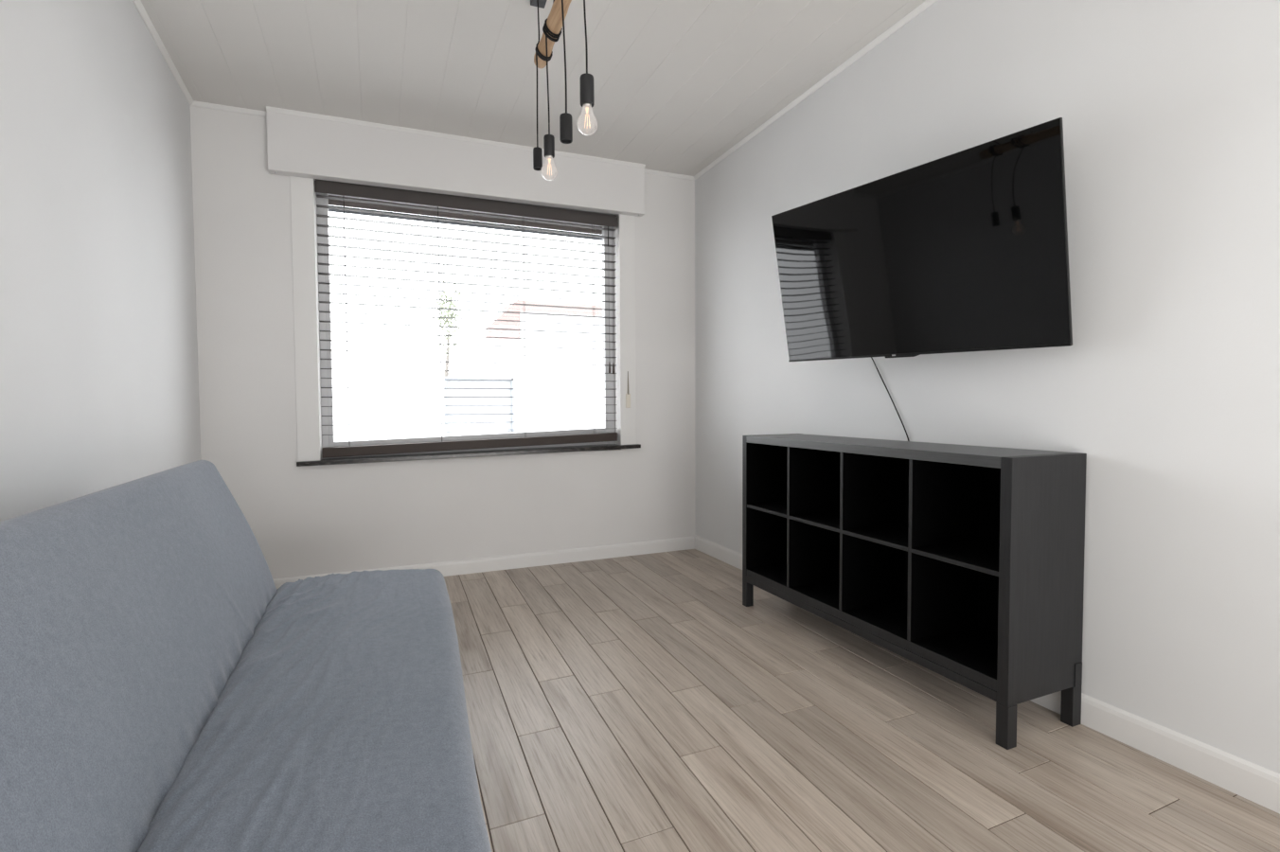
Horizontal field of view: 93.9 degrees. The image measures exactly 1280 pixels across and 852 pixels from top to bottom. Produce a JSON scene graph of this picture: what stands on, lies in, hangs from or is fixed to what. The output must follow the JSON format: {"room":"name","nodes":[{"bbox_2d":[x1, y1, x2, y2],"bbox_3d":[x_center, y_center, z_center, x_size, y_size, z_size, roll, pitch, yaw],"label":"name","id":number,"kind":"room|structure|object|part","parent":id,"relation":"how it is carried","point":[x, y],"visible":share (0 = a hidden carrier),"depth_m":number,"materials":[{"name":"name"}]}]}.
{"room":"living room","nodes":[
{"label":"living room","id":0,"kind":"room"},
{"bbox_2d":[0,0,201,521],"bbox_3d":[-1.205,-0.341,0.434,0.200,3.050,6.196,-1,2,-25],"label":"wall","id":1,"kind":"structure","parent":0,"point":[99,371],"depth_m":1.98,"materials":[{"name":"paint"}]},
{"bbox_2d":[132,0,193,105],"bbox_3d":[-1.129,-1.697,0.469,0.020,0.127,6.082,-1,2,-25],"label":"trim","id":2,"kind":"structure","parent":1,"relation":"attached to","point":[138,5],"depth_m":2.74,"materials":[{"name":"white"}]},
{"bbox_2d":[189,106,695,579],"bbox_3d":[-1.047,-0.475,3.968,3.478,3.050,0.212,-1,2,-23],"label":"wall","id":3,"kind":"structure","parent":0,"point":[323,519],"depth_m":3.65,"materials":[{"name":"white paint"}]},
{"bbox_2d":[189,100,266,116],"bbox_3d":[-2.259,-1.746,3.288,0.366,0.025,0.020,-1,2,-23],"label":"trim","id":4,"kind":"structure","parent":3,"relation":"attached to","point":[194,103],"depth_m":3.28,"materials":[{"name":"white"}]},
{"bbox_2d":[266,106,645,216],"bbox_3d":[-1.026,-1.620,3.772,2.275,0.365,0.089,-1,2,-23],"label":"box","id":5,"kind":"object","parent":3,"relation":"attached to","point":[299,144],"visible":1,"depth_m":3.66,"materials":[{"name":"paint"}]},
{"bbox_2d":[289,176,640,466],"bbox_3d":[-1.044,-0.655,3.955,2.154,1.729,0.282,-1,2,-23],"label":"window","id":6,"kind":"structure","parent":3,"relation":"in","point":[302,194],"depth_m":3.75,"materials":[{"name":"white plastic"}]},
{"bbox_3d":[-1.941,-0.612,3.468,0.118,1.637,0.010,-1,2,-23],"label":"trim","id":7,"kind":"part","parent":6,"relation":"part of","materials":[{"name":"white"}]},
{"bbox_2d":[328,195,602,234],"bbox_3d":[-1.088,-1.444,3.994,1.860,0.146,0.012,-1,2,-23],"label":"window blind","id":8,"kind":"object","parent":6,"relation":"hanging from","point":[332,203],"depth_m":3.94,"materials":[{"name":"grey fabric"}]},
{"bbox_2d":[314,178,618,458],"bbox_3d":[-1.035,-0.648,3.902,1.884,1.640,0.078,-1,2,-23],"label":"blind","id":9,"kind":"object","parent":6,"relation":"attached to","point":[320,186],"visible":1,"depth_m":3.83,"materials":[{"name":"grey wood"}]},
{"bbox_3d":[-1.768,-0.624,3.601,0.002,1.577,0.039,-1,2,-23],"label":"ladder cord","id":10,"kind":"part","parent":9,"relation":"part of","materials":[{"name":"white fabric"}]},
{"bbox_3d":[-1.275,-0.641,3.807,0.002,1.563,0.039,-1,2,-23],"label":"ladder cord","id":11,"kind":"part","parent":9,"relation":"part of","materials":[{"name":"white fabric"}]},
{"bbox_3d":[-1.035,0.118,3.935,1.872,0.106,0.052,-1,2,-23],"label":"rail","id":12,"kind":"part","parent":9,"relation":"part of","materials":[{"name":"brown wood"}]},
{"bbox_3d":[-0.777,-0.658,4.015,0.002,1.549,0.039,-1,2,-23],"label":"ladder cord","id":13,"kind":"part","parent":9,"relation":"part of","materials":[{"name":"white fabric"}]},
{"bbox_3d":[-0.325,-0.674,4.204,0.002,1.536,0.039,-1,2,-23],"label":"ladder cord","id":14,"kind":"part","parent":9,"relation":"part of","materials":[{"name":"white fabric"}]},
{"bbox_3d":[-1.040,0.178,3.986,2.154,0.061,0.282,-1,2,-23],"label":"sill","id":15,"kind":"part","parent":6,"relation":"part of","materials":[{"name":"black stone"}]},
{"bbox_3d":[-0.089,-0.675,4.242,0.116,1.621,0.010,-1,2,-23],"label":"trim","id":16,"kind":"part","parent":6,"relation":"part of","materials":[{"name":"white"}]},
{"bbox_2d":[625,371,630,408],"bbox_3d":[-0.083,-0.260,4.248,0.036,0.260,0.010,-1,2,-24],"label":"shutter strap slot","id":17,"kind":"object","parent":6,"relation":"attached to","point":[628,396],"visible":1,"depth_m":4.25,"materials":[{"name":"beige plastic"}]},
{"bbox_3d":[-0.084,-0.180,4.253,0.036,0.100,0.006,-1,2,-23],"label":"slot plate","id":18,"kind":"part","parent":17,"relation":"part of","materials":[{"name":"beige plastic"}]},
{"bbox_2d":[273,536,694,589],"bbox_3d":[-0.997,0.907,3.915,3.078,0.092,0.014,-1,2,-23],"label":"baseboard","id":19,"kind":"structure","parent":3,"relation":"attached to","point":[565,556],"depth_m":4.05,"materials":[{"name":"white"}]},
{"bbox_2d":[644,168,694,180],"bbox_3d":[0.213,-1.819,4.323,0.428,0.025,0.020,-1,2,-23],"label":"trim","id":20,"kind":"structure","parent":3,"relation":"attached to","point":[650,171],"depth_m":4.32,"materials":[{"name":"white"}]},
{"bbox_2d":[140,0,925,176],"bbox_3d":[0.229,-1.779,1.078,3.360,0.192,6.200,-1,2,-24],"label":"ceiling","id":21,"kind":"structure","parent":0,"point":[679,84],"depth_m":2.91,"materials":[{"name":"paint"}]},
{"bbox_2d":[530,0,597,180],"bbox_3d":[-0.219,-1.300,1.873,0.112,0.941,1.331,-1,2,-20],"label":"pendant lamp","id":22,"kind":"object","parent":21,"relation":"hanging from","point":[553,25],"visible":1,"depth_m":1.95,"materials":[{"name":"black metal"},{"name":"clear glass"},{"name":"pale wood"}]},
{"bbox_3d":[-0.372,-1.183,2.164,0.007,0.334,0.070,-1,2,-9],"label":"cord","id":23,"kind":"part","parent":22,"relation":"part of","materials":[{"name":"black plastic"}]},
{"bbox_2d":[533,146,542,170],"bbox_3d":[-0.377,-0.986,2.201,0.033,0.078,0.033,-1,2,-24],"label":"socket","id":24,"kind":"object","parent":22,"relation":"attached to","point":[537,151],"depth_m":2.19,"materials":[{"name":"black"}]},
{"bbox_3d":[-0.387,-1.550,2.272,0.013,0.393,0.351,-1,2,-8],"label":"cord","id":25,"kind":"part","parent":22,"relation":"part of","materials":[{"name":"black plastic"}]},
{"bbox_3d":[-0.218,-1.748,1.923,0.060,0.048,1.207,-1,2,-20],"label":"ceiling plate","id":26,"kind":"part","parent":22,"relation":"part of","materials":[{"name":"grey metal"}]},
{"bbox_3d":[-0.318,-1.181,2.043,0.008,0.340,0.108,0,2,-4],"label":"cord","id":27,"kind":"part","parent":22,"relation":"part of","materials":[{"name":"black plastic"}]},
{"bbox_2d":[540,134,557,180],"bbox_3d":[-0.319,-0.944,2.102,0.059,0.156,0.059,-1,2,-24],"label":"socket","id":28,"kind":"object","parent":22,"relation":"attached to","point":[548,139],"depth_m":2.09,"materials":[{"name":"black"}]},
{"bbox_3d":[-0.223,-1.143,1.781,0.025,0.433,0.015,-1,2,-24],"label":"cord","id":29,"kind":"part","parent":22,"relation":"part of","materials":[{"name":"black plastic"}]},
{"bbox_2d":[559,112,572,143],"bbox_3d":[-0.222,-0.896,1.796,0.038,0.081,0.038,-1,2,-24],"label":"socket","id":30,"kind":"object","parent":22,"relation":"attached to","point":[565,119],"depth_m":1.78,"materials":[{"name":"black plastic"}]},
{"bbox_3d":[-0.155,-1.142,1.679,0.019,0.327,0.006,1,3,39],"label":"cord","id":31,"kind":"part","parent":22,"relation":"part of","materials":[{"name":"black plastic"}]},
{"bbox_2d":[576,72,597,135],"bbox_3d":[-0.149,-0.904,1.683,0.059,0.164,0.059,-1,2,-24],"label":"socket","id":32,"kind":"object","parent":22,"relation":"attached to","point":[586,80],"depth_m":1.67,"materials":[{"name":"black"}]},
{"bbox_2d":[444,549,1279,851],"bbox_3d":[0.217,1.088,1.228,3.737,0.080,6.400,-1,2,-24],"label":"floor","id":33,"kind":"structure","parent":0,"point":[630,703],"depth_m":1.92,"materials":[{"name":"brown wood"}]},
{"bbox_2d":[0,460,491,851],"bbox_3d":[-0.870,0.591,1.486,0.902,0.904,1.942,-1,2,-24],"label":"sofa","id":34,"kind":"object","parent":33,"relation":"on","point":[160,691],"visible":1,"depth_m":1.12,"materials":[{"name":"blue fabric"}]},
{"bbox_3d":[-1.119,0.451,1.337,0.330,0.611,1.880,-1,2,-24],"label":"backrest","id":35,"kind":"part","parent":34,"relation":"part of","materials":[{"name":"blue fabric"}]},
{"bbox_3d":[-0.758,0.684,1.539,0.660,0.163,1.942,-1,2,-24],"label":"seat","id":36,"kind":"part","parent":34,"relation":"part of","materials":[{"name":"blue fabric"}]},
{"bbox_2d":[742,433,1086,749],"bbox_3d":[1.023,0.531,2.616,0.378,0.922,1.494,-1,2,-24],"label":"cube shelf","id":37,"kind":"object","parent":33,"relation":"on","point":[965,563],"visible":1,"depth_m":2.28,"materials":[{"name":"black wood"}]},
{"bbox_3d":[0.583,0.903,3.230,0.045,0.137,0.040,-1,2,-24],"label":"leg","id":38,"kind":"part","parent":37,"relation":"part of","materials":[{"name":"black wood"}]},
{"bbox_3d":[0.730,0.439,3.280,0.374,0.785,0.038,-1,2,-24],"label":"panel","id":39,"kind":"part","parent":37,"relation":"part of","materials":[{"name":"black wood"}]},
{"bbox_3d":[0.863,0.842,2.558,0.022,0.033,1.416,-1,2,-24],"label":"rail","id":40,"kind":"part","parent":37,"relation":"part of","materials":[{"name":"black wood"}]},
{"bbox_3d":[1.025,0.803,2.628,0.376,0.037,1.417,-1,2,-24],"label":"panel","id":41,"kind":"part","parent":37,"relation":"part of","materials":[{"name":"black wood"}]},
{"bbox_3d":[1.021,0.089,2.601,0.378,0.036,1.417,-1,2,-24],"label":"panel","id":42,"kind":"part","parent":37,"relation":"part of","materials":[{"name":"black wood"}]},
{"bbox_3d":[1.189,0.442,2.687,0.006,0.678,1.416,-1,2,-24],"label":"panel","id":43,"kind":"part","parent":37,"relation":"part of","materials":[{"name":"black wood"}]},
{"bbox_3d":[1.166,0.950,1.902,0.045,0.137,0.040,-1,2,-24],"label":"leg","id":44,"kind":"part","parent":37,"relation":"part of","materials":[{"name":"black wood"}]},
{"bbox_3d":[1.314,0.486,1.950,0.374,0.785,0.038,-1,2,-24],"label":"panel","id":45,"kind":"part","parent":37,"relation":"part of","materials":[{"name":"black wood"}]},
{"bbox_3d":[1.466,0.943,2.034,0.045,0.137,0.040,-1,2,-24],"label":"leg","id":46,"kind":"part","parent":37,"relation":"part of","materials":[{"name":"black wood"}]},
{"bbox_2d":[694,0,1279,773],"bbox_3d":[1.737,-0.403,1.700,0.215,3.050,6.130,-1,2,-24],"label":"wall","id":47,"kind":"structure","parent":0,"point":[1167,382],"depth_m":1.93,"materials":[{"name":"paint"}]},
{"bbox_2d":[693,0,937,179],"bbox_3d":[1.611,-1.778,1.646,0.020,0.125,6.020,-1,2,-24],"label":"trim","id":48,"kind":"structure","parent":47,"relation":"attached to","point":[926,4],"depth_m":3.08,"materials":[{"name":"white"}]},
{"bbox_2d":[871,356,909,441],"bbox_3d":[1.117,-0.035,2.736,0.109,0.802,0.306,-1,2,-24],"label":"power cable","id":49,"kind":"object","parent":47,"relation":"attached to","point":[871,357],"visible":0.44,"depth_m":2.76,"materials":[{"name":"black plastic"}]},
{"bbox_2d":[771,117,1072,361],"bbox_3d":[1.106,-0.642,2.477,0.330,0.723,1.247,-2,3,-33],"label":"television","id":50,"kind":"object","parent":47,"relation":"attached to","point":[967,250],"visible":1,"depth_m":2.26,"materials":[{"name":"black"}]},
{"bbox_2d":[693,534,1279,814],"bbox_3d":[1.625,0.971,1.754,0.014,0.100,6.030,-1,2,-24],"label":"baseboard","id":51,"kind":"structure","parent":47,"relation":"attached to","point":[1257,784],"depth_m":1.80,"materials":[{"name":"white wood"}]},
{"label":"outside","id":52,"kind":"structure","parent":0,"visible":0},
{"bbox_2d":[334,419,444,441],"bbox_3d":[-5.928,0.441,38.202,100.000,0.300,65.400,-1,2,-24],"label":"ground","id":53,"kind":"structure","parent":52,"point":[395,431],"depth_m":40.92,"materials":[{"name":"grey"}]},
{"bbox_2d":[426,269,464,423],"bbox_3d":[-3.942,-1.019,12.250,0.746,4.547,0.802,-1,2,-24],"label":"street tree","id":54,"kind":"object","parent":53,"relation":"on","point":[447,322],"visible":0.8,"depth_m":12.18,"materials":[{"name":"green plant"}]},
{"bbox_2d":[444,376,514,435],"bbox_3d":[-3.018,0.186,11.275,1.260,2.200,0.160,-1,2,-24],"label":"garage door","id":55,"kind":"structure","parent":53,"relation":"on","point":[460,417],"depth_m":11.22,"materials":[{"name":"white metal"}]},
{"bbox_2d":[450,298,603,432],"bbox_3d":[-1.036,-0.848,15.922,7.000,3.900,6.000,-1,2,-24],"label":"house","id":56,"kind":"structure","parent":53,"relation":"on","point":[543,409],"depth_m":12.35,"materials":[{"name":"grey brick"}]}
]}

